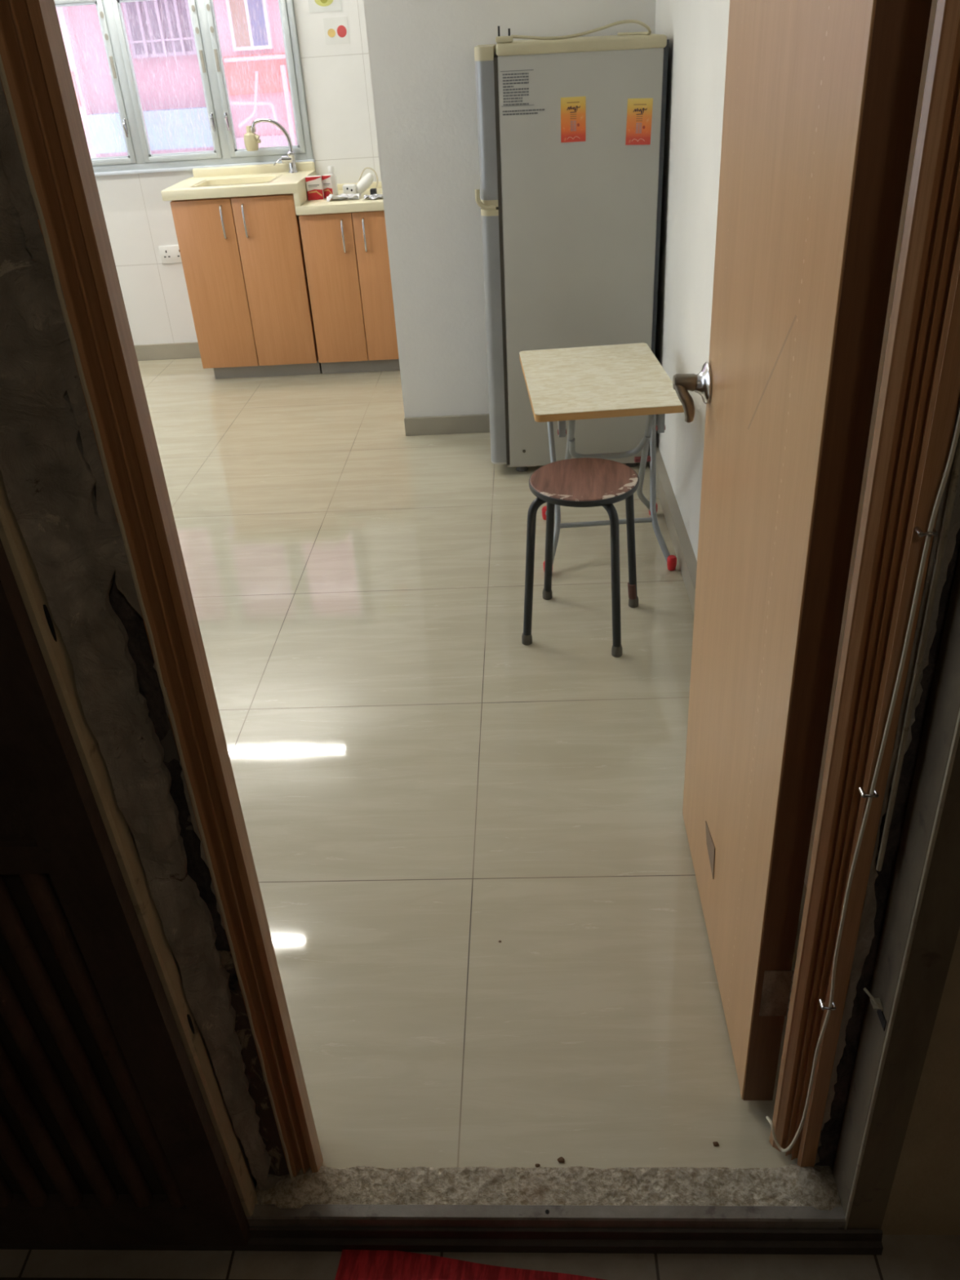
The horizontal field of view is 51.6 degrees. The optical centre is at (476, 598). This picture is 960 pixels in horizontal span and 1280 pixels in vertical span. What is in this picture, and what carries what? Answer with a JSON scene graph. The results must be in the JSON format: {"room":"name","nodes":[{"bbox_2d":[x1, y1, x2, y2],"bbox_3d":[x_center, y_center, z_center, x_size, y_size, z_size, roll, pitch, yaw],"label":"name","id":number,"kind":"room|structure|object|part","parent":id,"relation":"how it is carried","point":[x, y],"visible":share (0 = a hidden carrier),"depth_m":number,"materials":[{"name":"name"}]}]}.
{"room":"hallway","nodes":[
{"label":"hallway","id":0,"kind":"room"},
{"bbox_2d":[94,0,381,345],"bbox_3d":[-1.276,-2.507,4.885,3.925,2.840,0.153,-2,30,3],"label":"wall","id":1,"kind":"structure","parent":0,"point":[332,38],"depth_m":4.99,"materials":[{"name":"white tile"}]},
{"bbox_2d":[133,342,200,360],"bbox_3d":[-2.245,-1.343,5.503,1.840,0.085,0.015,-2,30,3],"label":"baseboard","id":2,"kind":"structure","parent":1,"relation":"attached to","point":[188,349],"depth_m":5.46,"materials":[{"name":"grey tile"}]},
{"bbox_2d":[158,244,182,263],"bbox_3d":[-1.586,-1.806,5.210,0.144,0.088,0.011,-2,30,3],"label":"wall socket","id":3,"kind":"object","parent":1,"relation":"attached to","point":[168,254],"visible":0.66,"depth_m":5.21,"materials":[{"name":"white plastic"}]},
{"bbox_2d":[53,0,315,176],"bbox_3d":[-1.746,-2.503,4.823,1.835,0.810,0.118,-2,30,3],"label":"window","id":4,"kind":"structure","parent":1,"relation":"in","point":[140,159],"depth_m":4.82,"materials":[{"name":"paint"}]},
{"bbox_3d":[-1.929,-2.499,4.832,0.414,0.723,0.059,-2,30,3],"label":"sash","id":5,"kind":"part","parent":4,"relation":"part of","materials":[{"name":"paint"}]},
{"bbox_3d":[-1.740,-2.546,4.762,0.014,0.095,0.008,-2,30,3],"label":"catch plate","id":6,"kind":"part","parent":4,"relation":"part of","materials":[{"name":"metal"}]},
{"bbox_3d":[-1.724,-2.312,4.881,0.015,0.080,0.030,-2,30,3],"label":"casement handle","id":7,"kind":"part","parent":4,"relation":"part of","materials":[{"name":"silver metal"}]},
{"bbox_3d":[-1.482,-2.514,4.804,0.393,0.723,0.059,-2,30,3],"label":"sash","id":8,"kind":"part","parent":4,"relation":"part of","materials":[{"name":"paint"}]},
{"bbox_3d":[-1.304,-2.561,4.735,0.014,0.095,0.008,-2,30,3],"label":"catch plate","id":9,"kind":"part","parent":4,"relation":"part of","materials":[{"name":"metal"}]},
{"bbox_3d":[-1.722,-2.156,5.015,1.835,0.016,0.050,-2,30,3],"label":"sill","id":10,"kind":"part","parent":4,"relation":"part of","materials":[{"name":"beige stone"}]},
{"bbox_3d":[-1.288,-2.327,4.855,0.015,0.080,0.030,-2,30,3],"label":"casement handle","id":11,"kind":"part","parent":4,"relation":"part of","materials":[{"name":"silver metal"}]},
{"bbox_3d":[-1.234,-2.563,4.731,0.014,0.095,0.008,-2,30,3],"label":"catch plate","id":12,"kind":"part","parent":4,"relation":"part of","materials":[{"name":"metal"}]},
{"bbox_3d":[-1.218,-2.329,4.850,0.015,0.080,0.030,-2,30,3],"label":"casement handle","id":13,"kind":"part","parent":4,"relation":"part of","materials":[{"name":"silver metal"}]},
{"bbox_3d":[-1.054,-2.529,4.779,0.378,0.723,0.059,-2,30,3],"label":"sash","id":14,"kind":"part","parent":4,"relation":"part of","materials":[{"name":"paint"}]},
{"bbox_2d":[314,0,333,6],"bbox_3d":[-0.708,-2.783,4.615,0.088,0.056,0.001,-2,30,3],"label":"print","id":15,"kind":"object","parent":1,"relation":"attached to","point":[317,2],"depth_m":4.62},
{"bbox_2d":[327,28,335,37],"bbox_3d":[-0.681,-2.665,4.682,0.038,0.036,0.001,-2,30,3],"label":"print","id":16,"kind":"object","parent":1,"relation":"attached to","point":[331,32],"depth_m":4.68},
{"bbox_2d":[337,25,346,37],"bbox_3d":[-0.633,-2.670,4.677,0.046,0.050,0.001,-2,30,3],"label":"print","id":17,"kind":"object","parent":1,"relation":"attached to","point":[341,29],"depth_m":4.68},
{"bbox_2d":[0,1235,959,1279],"bbox_3d":[-0.008,1.408,0.699,3.100,0.076,1.900,-2,30,3],"label":"floor","id":18,"kind":"structure","parent":0,"point":[903,1257],"depth_m":1.42,"materials":[{"name":"tile"}]},
{"bbox_2d":[334,1249,605,1279],"bbox_3d":[0.050,1.057,1.219,0.560,0.008,0.437,2,30,10],"label":"door mat","id":19,"kind":"object","parent":18,"relation":"on","point":[353,1264],"visible":1,"depth_m":1.41,"materials":[{"name":"red fabric"}]},
{"bbox_2d":[255,1164,841,1210],"bbox_3d":[0.098,0.871,1.461,0.855,0.055,0.068,-2,30,3],"label":"threshold","id":20,"kind":"object","parent":18,"relation":"on","point":[791,1184],"visible":0.73,"depth_m":1.46,"materials":[{"name":"grey stone"}]},
{"bbox_2d":[160,397,959,1186],"bbox_3d":[-1.438,-0.235,0.950,3.925,2.840,0.085,-2,30,3],"label":"wall","id":21,"kind":"structure","parent":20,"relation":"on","point":[945,546],"depth_m":1.09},
{"bbox_2d":[0,54,293,1191],"bbox_3d":[-0.390,-0.009,0.972,0.123,2.038,0.046,-16,32,-20],"label":"wall","id":22,"kind":"structure","parent":21,"relation":"attached to","point":[61,504],"depth_m":0.97,"materials":[{"name":"grey concrete"}]},
{"bbox_2d":[0,1204,883,1254],"bbox_3d":[-0.379,0.928,1.461,1.900,0.073,0.037,-2,30,3],"label":"door sill","id":23,"kind":"structure","parent":22,"relation":"attached to","point":[520,1228],"depth_m":1.42,"materials":[{"name":"metal"}]},
{"bbox_3d":[-0.378,0.942,1.456,1.900,0.054,0.014,-2,30,3],"label":"rail","id":24,"kind":"part","parent":23,"relation":"part of","materials":[{"name":"metal"}]},
{"bbox_2d":[0,0,323,1177],"bbox_3d":[-0.315,-0.030,1.012,0.041,2.050,0.082,-2,30,3],"label":"door frame","id":25,"kind":"structure","parent":21,"relation":"attached to","point":[33,52],"depth_m":0.94,"materials":[{"name":"brown wood"}]},
{"bbox_2d":[672,0,932,1100],"bbox_3d":[0.391,-0.246,1.342,0.161,1.988,0.686,-2,30,3],"label":"door","id":26,"kind":"structure","parent":21,"relation":"in","point":[820,96],"depth_m":1.21,"materials":[{"name":"brown wood"}]},
{"bbox_3d":[0.342,-0.324,1.640,0.037,0.068,0.023,15,35,30],"label":"lever","id":27,"kind":"part","parent":26,"relation":"part of","materials":[{"name":"silver metal"}]},
{"bbox_2d":[765,409,959,1152],"bbox_3d":[0.401,0.008,1.001,0.043,1.889,0.097,-19,33,-24],"label":"cable","id":28,"kind":"object","parent":21,"relation":"attached to","point":[931,531],"visible":0.99,"depth_m":1.07,"materials":[{"name":"white plastic"}]},
{"bbox_2d":[768,0,959,1167],"bbox_3d":[0.406,-0.064,0.974,0.054,2.038,0.064,-2,30,3],"label":"door frame","id":29,"kind":"structure","parent":21,"relation":"attached to","point":[919,395],"depth_m":0.98,"materials":[{"name":"brown wood"}]},
{"bbox_2d":[137,357,831,1188],"bbox_3d":[-1.279,-0.166,3.546,3.925,0.120,4.510,-2,30,3],"label":"floor","id":30,"kind":"structure","parent":0,"point":[423,787],"depth_m":2.26,"materials":[{"name":"tile"}]},
{"bbox_2d":[169,193,320,378],"bbox_3d":[-1.107,-1.596,5.020,0.586,0.868,0.486,-2,30,3],"label":"base cabinet","id":31,"kind":"object","parent":30,"relation":"on","point":[242,258],"visible":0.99,"depth_m":4.82,"materials":[{"name":"brown wood"}]},
{"bbox_3d":[-1.266,-1.520,4.840,0.286,0.794,0.020,-2,30,3],"label":"door","id":32,"kind":"part","parent":31,"relation":"part of","materials":[{"name":"brown wood"}]},
{"bbox_3d":[-1.188,-1.766,4.664,0.011,0.154,0.034,-2,30,3],"label":"handle","id":33,"kind":"part","parent":31,"relation":"part of","materials":[{"name":"silver metal"}]},
{"bbox_3d":[-1.085,-1.769,4.658,0.011,0.154,0.034,-2,30,3],"label":"handle","id":34,"kind":"part","parent":31,"relation":"part of","materials":[{"name":"silver metal"}]},
{"bbox_3d":[-0.973,-1.529,4.822,0.295,0.794,0.020,-2,30,3],"label":"door","id":35,"kind":"part","parent":31,"relation":"part of","materials":[{"name":"brown wood"}]},
{"bbox_2d":[298,210,399,373],"bbox_3d":[-0.551,-1.574,5.010,0.507,0.775,0.486,-2,30,3],"label":"base cabinet","id":36,"kind":"object","parent":30,"relation":"on","point":[346,255],"visible":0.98,"depth_m":4.82,"materials":[{"name":"brown wood"}]},
{"bbox_2d":[160,161,384,215],"bbox_3d":[-0.880,-1.983,4.797,1.141,0.182,0.490,-2,30,3],"label":"countertop","id":37,"kind":"structure","parent":36,"relation":"on","point":[261,179],"depth_m":4.65,"materials":[{"name":"beige stone"}]},
{"bbox_2d":[188,173,282,186],"bbox_3d":[-1.149,-1.955,4.816,0.394,0.138,0.319,-2,30,3],"label":"basin","id":38,"kind":"object","parent":37,"relation":"in","point":[264,178],"depth_m":4.91,"materials":[{"name":"beige ceramic"}]},
{"bbox_2d":[160,169,315,207],"bbox_3d":[-1.128,-1.958,4.822,0.640,0.139,0.490,-2,30,3],"label":"sink","id":39,"kind":"object","parent":37,"relation":"in","point":[233,183],"depth_m":4.64,"materials":[{"name":"beige ceramic"}]},
{"bbox_2d":[244,117,297,173],"bbox_3d":[-1.012,-2.218,4.870,0.244,0.250,0.068,-2,30,3],"label":"kitchen faucet","id":40,"kind":"object","parent":37,"relation":"on","point":[251,140],"visible":1,"depth_m":4.84,"materials":[{"name":"silver metal"}]},
{"bbox_3d":[-0.998,-2.254,4.850,0.190,0.172,0.021,-2,30,3],"label":"spout","id":41,"kind":"part","parent":40,"relation":"part of","materials":[{"name":"silver metal"}]},
{"bbox_3d":[-0.954,-2.158,4.891,0.090,0.041,0.033,-6,30,-3],"label":"lever","id":42,"kind":"part","parent":40,"relation":"part of","materials":[{"name":"silver metal"}]},
{"bbox_2d":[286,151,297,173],"bbox_3d":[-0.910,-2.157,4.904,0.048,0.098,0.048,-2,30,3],"label":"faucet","id":43,"kind":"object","parent":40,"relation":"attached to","point":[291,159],"depth_m":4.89,"materials":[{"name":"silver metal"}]},
{"bbox_2d":[305,175,324,199],"bbox_3d":[-0.772,-1.966,4.755,0.073,0.102,0.046,-4,30,0],"label":"box","id":44,"kind":"object","parent":37,"relation":"on","point":[314,186],"visible":1,"depth_m":4.74,"materials":[{"name":"red cardboard"}]},
{"bbox_2d":[305,176,320,182],"bbox_3d":[-0.774,-1.991,4.715,0.073,0.020,0.001,-4,30,0],"label":"print","id":45,"kind":"object","parent":44,"relation":"on","point":[307,179],"depth_m":4.71},
{"bbox_2d":[306,189,323,199],"bbox_3d":[-0.770,-1.932,4.750,0.073,0.047,0.001,-4,30,0],"label":"print","id":46,"kind":"object","parent":44,"relation":"attached to","point":[313,196],"depth_m":4.75},
{"bbox_2d":[321,173,337,198],"bbox_3d":[-0.708,-1.985,4.782,0.048,0.100,0.046,5,31,16],"label":"box","id":47,"kind":"object","parent":37,"relation":"on","point":[328,180],"visible":0.87,"depth_m":4.76,"materials":[{"name":"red cardboard"}]},
{"bbox_2d":[321,175,330,180],"bbox_3d":[-0.716,-2.009,4.744,0.048,0.020,0.001,5,31,16],"label":"print","id":48,"kind":"object","parent":47,"relation":"on","point":[323,177],"depth_m":4.74},
{"bbox_2d":[323,187,333,198],"bbox_3d":[-0.713,-1.951,4.777,0.048,0.046,0.001,5,31,16],"label":"print","id":49,"kind":"object","parent":47,"relation":"attached to","point":[326,193],"depth_m":4.78},
{"bbox_2d":[327,165,337,195],"bbox_3d":[-0.700,-2.032,4.830,0.042,0.133,0.042,-2,30,3],"label":"bottle","id":50,"kind":"object","parent":37,"relation":"on","point":[331,168],"visible":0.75,"depth_m":4.80,"materials":[{"name":"white plastic"}]},
{"bbox_2d":[326,193,360,201],"bbox_3d":[-0.628,-1.905,4.704,0.151,0.028,0.091,-2,30,3],"label":"plastic bag","id":51,"kind":"object","parent":37,"relation":"on","point":[342,196],"visible":1,"depth_m":4.68,"materials":[{"name":"white plastic"}]},
{"bbox_2d":[342,183,357,194],"bbox_3d":[-0.610,-1.970,4.793,0.064,0.052,0.041,-2,30,3],"label":"adapter","id":52,"kind":"object","parent":37,"relation":"on","point":[352,188],"visible":0.7,"depth_m":4.77,"materials":[{"name":"white plastic"}]},
{"bbox_2d":[356,167,377,195],"bbox_3d":[-0.534,-2.002,4.774,0.114,0.116,0.154,-2,30,3],"label":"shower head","id":53,"kind":"object","parent":37,"relation":"on","point":[363,184],"visible":0.97,"depth_m":4.79},
{"bbox_2d":[363,194,382,199],"bbox_3d":[-0.479,-1.891,4.672,0.101,0.016,0.081,-2,30,3],"label":"sheet","id":54,"kind":"object","parent":37,"relation":"on","point":[374,196],"visible":0.87,"depth_m":4.66,"materials":[{"name":"silver metal"}]},
{"bbox_3d":[-0.688,-1.498,4.828,0.249,0.701,0.020,-2,30,3],"label":"door","id":55,"kind":"part","parent":36,"relation":"part of","materials":[{"name":"brown wood"}]},
{"bbox_3d":[-0.625,-1.704,4.677,0.011,0.154,0.034,-2,30,3],"label":"handle","id":56,"kind":"part","parent":36,"relation":"part of","materials":[{"name":"silver metal"}]},
{"bbox_3d":[-0.524,-1.707,4.671,0.011,0.154,0.034,-2,30,3],"label":"handle","id":57,"kind":"part","parent":36,"relation":"part of","materials":[{"name":"silver metal"}]},
{"bbox_3d":[-0.435,-1.507,4.813,0.252,0.701,0.020,-2,30,3],"label":"door","id":58,"kind":"part","parent":36,"relation":"part of","materials":[{"name":"brown wood"}]},
{"bbox_2d":[557,1156,564,1162],"bbox_3d":[0.127,0.844,1.496,0.011,0.004,0.009,-2,30,3],"label":"crumb","id":59,"kind":"object","parent":30,"relation":"on","point":[561,1159],"visible":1,"depth_m":1.49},
{"bbox_2d":[474,19,668,471],"bbox_3d":[0.325,-1.228,3.597,0.620,1.487,0.474,-1,30,3],"label":"refrigerator","id":60,"kind":"object","parent":30,"relation":"on","point":[571,231],"visible":0.81,"depth_m":3.32,"materials":[{"name":"grey paint"}]},
{"bbox_3d":[0.031,-1.325,3.300,0.069,0.067,0.020,-1,30,3],"label":"handle","id":61,"kind":"part","parent":60,"relation":"part of","materials":[{"name":"beige plastic"}]},
{"bbox_3d":[0.041,-1.613,3.395,0.060,0.408,0.450,-1,30,3],"label":"door","id":62,"kind":"part","parent":60,"relation":"part of","materials":[{"name":"silver metal"}]},
{"bbox_3d":[0.051,-1.427,3.502,0.060,0.022,0.450,-1,30,3],"label":"handle trim","id":63,"kind":"part","parent":60,"relation":"part of","materials":[{"name":"beige plastic"}]},
{"bbox_3d":[0.052,-1.402,3.517,0.060,0.020,0.450,-1,30,3],"label":"handle trim","id":64,"kind":"part","parent":60,"relation":"part of","materials":[{"name":"beige plastic"}]},
{"bbox_3d":[0.073,-1.011,3.742,0.060,0.883,0.450,-1,30,3],"label":"door","id":65,"kind":"part","parent":60,"relation":"part of","materials":[{"name":"silver metal"}]},
{"bbox_3d":[0.094,-0.625,3.963,0.060,0.007,0.450,-1,30,3],"label":"trim","id":66,"kind":"part","parent":60,"relation":"part of","materials":[{"name":"grey paint"}]},
{"bbox_2d":[560,96,586,142],"bbox_3d":[0.310,-1.529,3.171,0.079,0.130,0.004,-2,30,3],"label":"flyer","id":67,"kind":"object","parent":60,"relation":"attached to","point":[573,109],"visible":1,"depth_m":3.17,"materials":[{"name":"orange paper"}]},
{"bbox_3d":[0.331,-1.820,3.183,0.438,0.045,0.295,-1,30,3],"label":"power cord","id":68,"kind":"part","parent":60,"relation":"part of","materials":[{"name":"beige plastic"}]},
{"bbox_2d":[625,97,653,145],"bbox_3d":[0.519,-1.520,3.167,0.084,0.137,0.004,-2,30,3],"label":"flyer","id":69,"kind":"object","parent":60,"relation":"attached to","point":[639,110],"visible":1,"depth_m":3.17,"materials":[{"name":"orange paper"}]},
{"bbox_3d":[0.624,-1.251,3.568,0.014,1.325,0.412,-1,30,3],"label":"panel","id":70,"kind":"part","parent":60,"relation":"part of","materials":[{"name":"black metal"}]},
{"bbox_2d":[521,457,639,657],"bbox_3d":[0.290,-0.121,2.705,0.295,0.452,0.295,5,31,16],"label":"stool","id":71,"kind":"object","parent":30,"relation":"on","point":[582,482],"visible":1,"depth_m":2.60,"materials":[{"name":"brown wood"}]},
{"bbox_3d":[0.172,-0.084,2.658,0.120,0.426,0.022,-16,32,-20],"label":"leg","id":72,"kind":"part","parent":71,"relation":"part of","materials":[{"name":"black metal"}]},
{"bbox_3d":[0.226,-0.174,2.810,0.022,0.427,0.130,-18,33,-24],"label":"leg","id":73,"kind":"part","parent":71,"relation":"part of","materials":[{"name":"black metal"}]},
{"bbox_3d":[0.280,-0.312,2.592,0.283,0.008,0.283,0,30,7],"label":"seat","id":74,"kind":"part","parent":71,"relation":"part of","materials":[{"name":"brown wood"}]},
{"bbox_3d":[0.347,-0.062,2.600,0.022,0.426,0.111,-16,32,-20],"label":"leg","id":75,"kind":"part","parent":71,"relation":"part of","materials":[{"name":"black metal"}]},
{"bbox_3d":[0.405,-0.159,2.762,0.117,0.426,0.022,-20,34,-26],"label":"leg","id":76,"kind":"part","parent":71,"relation":"part of","materials":[{"name":"metal"}]},
{"bbox_2d":[519,342,684,572],"bbox_3d":[0.388,-0.412,3.076,0.448,0.574,0.610,-4,30,0],"label":"folding table","id":77,"kind":"object","parent":30,"relation":"on","point":[571,384],"visible":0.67,"depth_m":2.92,"materials":[{"name":"beige laminate"}]},
{"bbox_3d":[0.240,-0.431,3.132,0.047,0.544,0.427,-1,30,5],"label":"leg","id":78,"kind":"part","parent":77,"relation":"part of","materials":[{"name":"grey metal"}]},
{"bbox_3d":[0.273,-0.402,3.077,0.060,0.545,0.508,-6,30,-4],"label":"leg","id":79,"kind":"part","parent":77,"relation":"part of","materials":[{"name":"grey metal"}]},
{"bbox_3d":[0.522,-0.411,3.062,0.062,0.545,0.509,2,30,11],"label":"leg","id":80,"kind":"part","parent":77,"relation":"part of","materials":[{"name":"grey metal"}]},
{"bbox_3d":[0.557,-0.441,3.112,0.055,0.544,0.428,-4,30,0],"label":"leg","id":81,"kind":"part","parent":77,"relation":"part of","materials":[{"name":"grey metal"}]},
{"bbox_2d":[712,1141,719,1146],"bbox_3d":[0.362,0.824,1.503,0.009,0.003,0.007,-2,30,3],"label":"crumb","id":82,"kind":"object","parent":30,"relation":"on","point":[715,1144],"visible":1,"depth_m":1.50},
{"bbox_2d":[363,0,656,435],"bbox_3d":[0.178,-1.878,3.597,1.110,2.620,0.137,-2,30,3],"label":"wall","id":83,"kind":"structure","parent":0,"point":[421,52],"depth_m":3.71,"materials":[{"name":"grey paint"}]},
{"bbox_2d":[654,0,937,887],"bbox_3d":[0.661,-1.438,2.795,0.120,2.840,4.700,-2,30,3],"label":"wall","id":84,"kind":"structure","parent":0,"point":[696,31],"depth_m":2.83,"materials":[{"name":"white paint"}]},
{"bbox_2d":[647,441,806,956],"bbox_3d":[0.634,0.005,2.822,0.033,0.078,3.053,-2,30,3],"label":"baseboard","id":85,"kind":"structure","parent":84,"relation":"attached to","point":[683,549],"depth_m":3.13,"materials":[{"name":"grey tile"}]},
{"bbox_2d":[880,927,959,1235],"bbox_3d":[0.998,-0.189,0.801,1.000,2.620,0.055,-2,30,3],"label":"wall","id":86,"kind":"structure","parent":0,"point":[924,1198],"depth_m":1.31,"materials":[{"name":"paint"}]},
{"bbox_2d":[831,552,959,1229],"bbox_3d":[0.475,-0.013,0.920,0.070,2.080,0.070,-2,30,3],"label":"frame","id":87,"kind":"object","parent":86,"relation":"attached to","point":[921,926],"visible":0.98,"depth_m":1.14,"materials":[{"name":"grey paint"}]},
{"bbox_3d":[-0.549,-0.136,0.893,2.100,2.620,0.060,-2,30,3],"label":"wall","id":88,"kind":"structure","parent":0,"visible":0},
{"bbox_2d":[0,538,249,1245],"bbox_3d":[-0.896,0.071,0.971,1.016,2.015,0.024,-2,30,3],"label":"iron gate","id":89,"kind":"object","parent":88,"relation":"attached to","point":[108,1135],"visible":1,"depth_m":1.22,"materials":[{"name":"metal"}]},
{"bbox_3d":[-0.932,-0.241,0.795,0.883,1.185,0.008,-2,30,3],"label":"panel","id":90,"kind":"part","parent":89,"relation":"part of","materials":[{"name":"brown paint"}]},
{"bbox_3d":[-0.879,0.288,1.095,0.851,0.040,0.020,-2,30,3],"label":"rail","id":91,"kind":"part","parent":89,"relation":"part of","materials":[{"name":"black metal"}]},
{"bbox_3d":[-0.817,0.902,1.447,0.853,0.093,0.020,-2,30,3],"label":"rail","id":92,"kind":"part","parent":89,"relation":"part of","materials":[{"name":"black metal"}]},
{"bbox_2d":[0,469,257,1217],"bbox_3d":[-0.443,0.022,0.966,0.125,2.080,0.044,-2,30,3],"label":"frame","id":93,"kind":"object","parent":88,"relation":"attached to","point":[54,651],"visible":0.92,"depth_m":1.09,"materials":[{"name":"beige paint"}]},
{"label":"outside","id":94,"kind":"structure","parent":0,"visible":0},
{"bbox_2d":[55,0,297,157],"bbox_3d":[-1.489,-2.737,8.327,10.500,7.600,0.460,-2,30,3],"label":"window glass","id":95,"kind":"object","parent":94,"point":[182,125],"visible":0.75,"depth_m":7.51,"materials":[{"name":"glass"}]},
{"bbox_3d":[-2.516,-4.479,7.223,0.130,0.915,0.004,-2,30,3],"label":"pane","id":96,"kind":"part","parent":95,"relation":"part of","materials":[{"name":"glass"}]},
{"bbox_3d":[-2.361,-4.484,7.214,0.130,0.915,0.004,-2,30,3],"label":"pane","id":97,"kind":"part","parent":95,"relation":"part of","materials":[{"name":"glass"}]},
{"bbox_3d":[-2.207,-4.489,7.205,0.130,0.915,0.004,-2,30,3],"label":"pane","id":98,"kind":"part","parent":95,"relation":"part of","materials":[{"name":"glass"}]},
{"bbox_3d":[-1.733,-4.269,7.232,0.108,0.440,0.004,-2,30,3],"label":"pane","id":99,"kind":"part","parent":95,"relation":"part of","materials":[{"name":"glass"}]},
{"bbox_3d":[0.972,-2.766,8.087,5.560,7.600,0.070,-2,30,3],"label":"wall panel","id":100,"kind":"part","parent":95,"relation":"part of","materials":[{"name":"glass"}]},
{"bbox_3d":[-1.601,-4.273,7.224,0.108,0.440,0.004,-2,30,3],"label":"pane","id":101,"kind":"part","parent":95,"relation":"part of","materials":[{"name":"glass"}]}
]}

